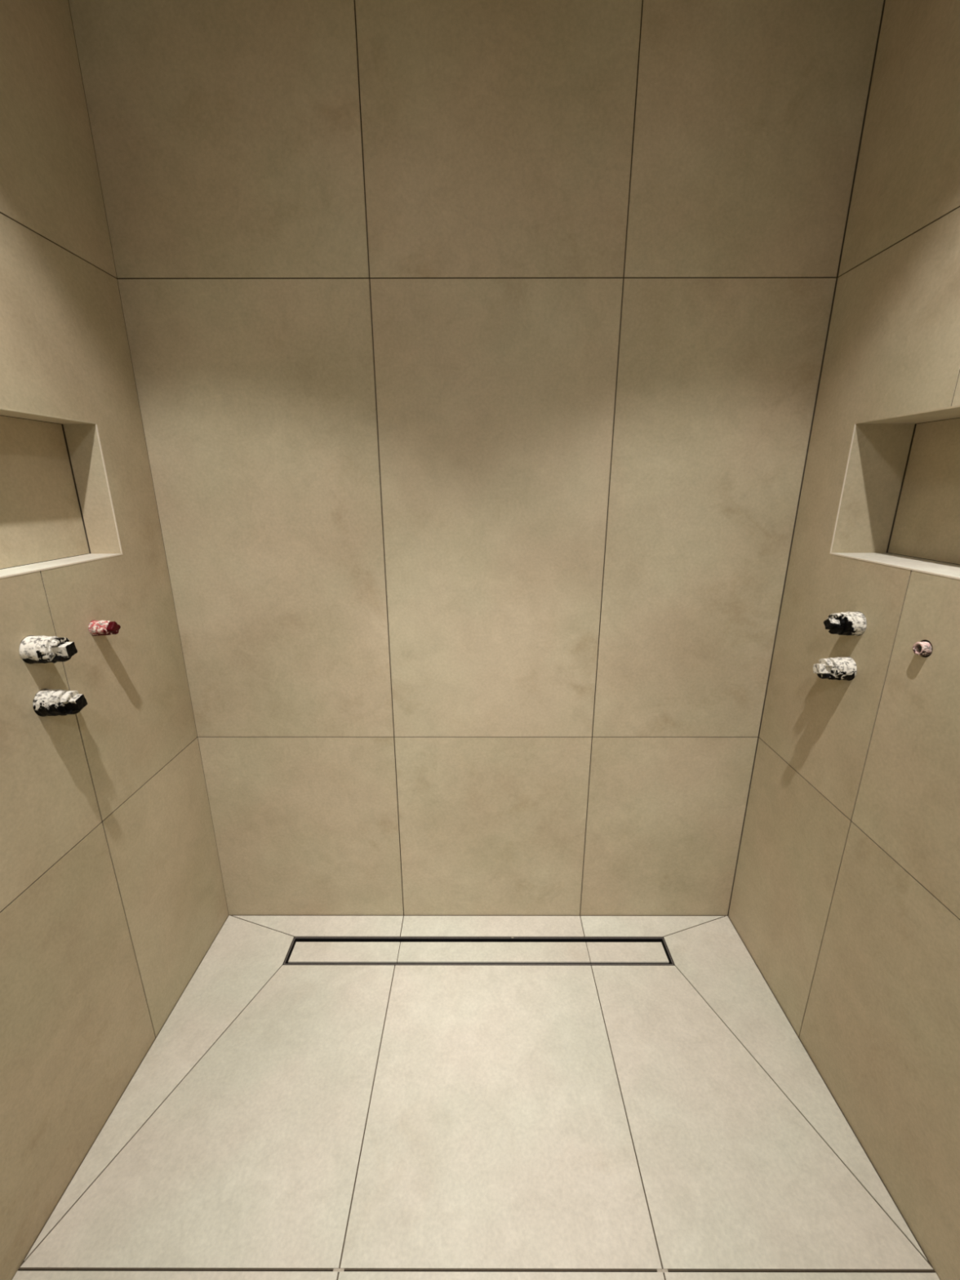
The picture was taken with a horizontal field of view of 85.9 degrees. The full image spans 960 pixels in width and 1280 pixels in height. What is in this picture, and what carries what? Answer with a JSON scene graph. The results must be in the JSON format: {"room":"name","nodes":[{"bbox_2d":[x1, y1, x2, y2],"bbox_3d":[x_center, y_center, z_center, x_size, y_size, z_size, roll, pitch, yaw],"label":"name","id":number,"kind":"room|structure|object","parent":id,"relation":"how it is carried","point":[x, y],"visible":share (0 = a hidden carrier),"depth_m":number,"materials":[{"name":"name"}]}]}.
{"room":"walk-in shower","nodes":[
{"label":"walk-in shower","id":0,"kind":"room"},
{"bbox_2d":[0,0,228,1279],"bbox_3d":[-0.960,0.133,0.106,0.202,2.530,2.700,0,17,0],"label":"wall","id":1,"kind":"structure","parent":0,"point":[113,898],"depth_m":1.09,"materials":[{"name":"beige tile"}]},
{"bbox_2d":[18,635,77,663],"bbox_3d":[-0.834,0.018,0.987,0.106,0.054,0.053,0,17,0],"label":"stub","id":2,"kind":"object","parent":1,"relation":"attached to","point":[32,649],"visible":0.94,"depth_m":0.97,"materials":[{"name":"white plastic"}]},
{"bbox_2d":[32,688,87,715],"bbox_3d":[-0.836,0.124,1.016,0.104,0.053,0.055,0,17,0],"label":"stub","id":3,"kind":"object","parent":1,"relation":"attached to","point":[46,702],"visible":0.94,"depth_m":1.00,"materials":[{"name":"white plastic"}]},
{"bbox_2d":[88,620,120,635],"bbox_3d":[-0.847,-0.027,1.147,0.079,0.035,0.034,0,17,0],"label":"plug","id":4,"kind":"object","parent":1,"relation":"attached to","point":[95,628],"visible":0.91,"depth_m":1.14,"materials":[{"name":"red plastic"}]},
{"bbox_2d":[12,915,939,1279],"bbox_3d":[-0.009,1.347,0.471,1.704,0.067,2.703,0,17,0],"label":"floor","id":5,"kind":"structure","parent":0,"point":[281,1122],"depth_m":1.17,"materials":[{"name":"tile"}]},
{"bbox_2d":[282,936,675,965],"bbox_3d":[-0.004,1.001,1.634,1.202,0.048,0.104,0,17,0],"label":"linear drain","id":6,"kind":"object","parent":5,"relation":"in","point":[303,950],"visible":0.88,"depth_m":1.63,"materials":[{"name":"tile"}]},
{"bbox_2d":[288,962,669,964],"bbox_3d":[-0.005,1.004,1.633,1.180,0.032,0.074,0,17,0],"label":"shower drain","id":7,"kind":"object","parent":6,"relation":"on","point":[288,962],"depth_m":1.59,"materials":[{"name":"metal"}]},
{"bbox_2d":[68,0,885,915],"bbox_3d":[-0.007,-0.274,1.455,1.740,2.530,0.122,0,17,0],"label":"wall","id":8,"kind":"structure","parent":0,"point":[477,348],"depth_m":1.30,"materials":[{"name":"beige tile"}]},
{"bbox_2d":[728,0,959,1279],"bbox_3d":[0.941,0.133,0.102,0.202,2.530,2.700,0,17,0],"label":"wall","id":9,"kind":"structure","parent":0,"point":[845,900],"depth_m":1.10,"materials":[{"name":"beige tile"}]},
{"bbox_2d":[813,657,857,679],"bbox_3d":[0.820,0.066,1.180,0.103,0.054,0.054,0,17,0],"label":"stub","id":10,"kind":"object","parent":9,"relation":"attached to","point":[837,668],"visible":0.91,"depth_m":1.16,"materials":[{"name":"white plastic"}]},
{"bbox_2d":[823,611,866,635],"bbox_3d":[0.823,-0.036,1.150,0.098,0.053,0.054,0,17,0],"label":"stub","id":11,"kind":"object","parent":9,"relation":"attached to","point":[847,624],"visible":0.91,"depth_m":1.13,"materials":[{"name":"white plastic"}]},
{"bbox_2d":[912,641,933,655],"bbox_3d":[0.850,0.016,0.976,0.043,0.027,0.027,0,17,0],"label":"pipe stub","id":12,"kind":"object","parent":9,"relation":"attached to","point":[920,648],"visible":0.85,"depth_m":0.97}
]}

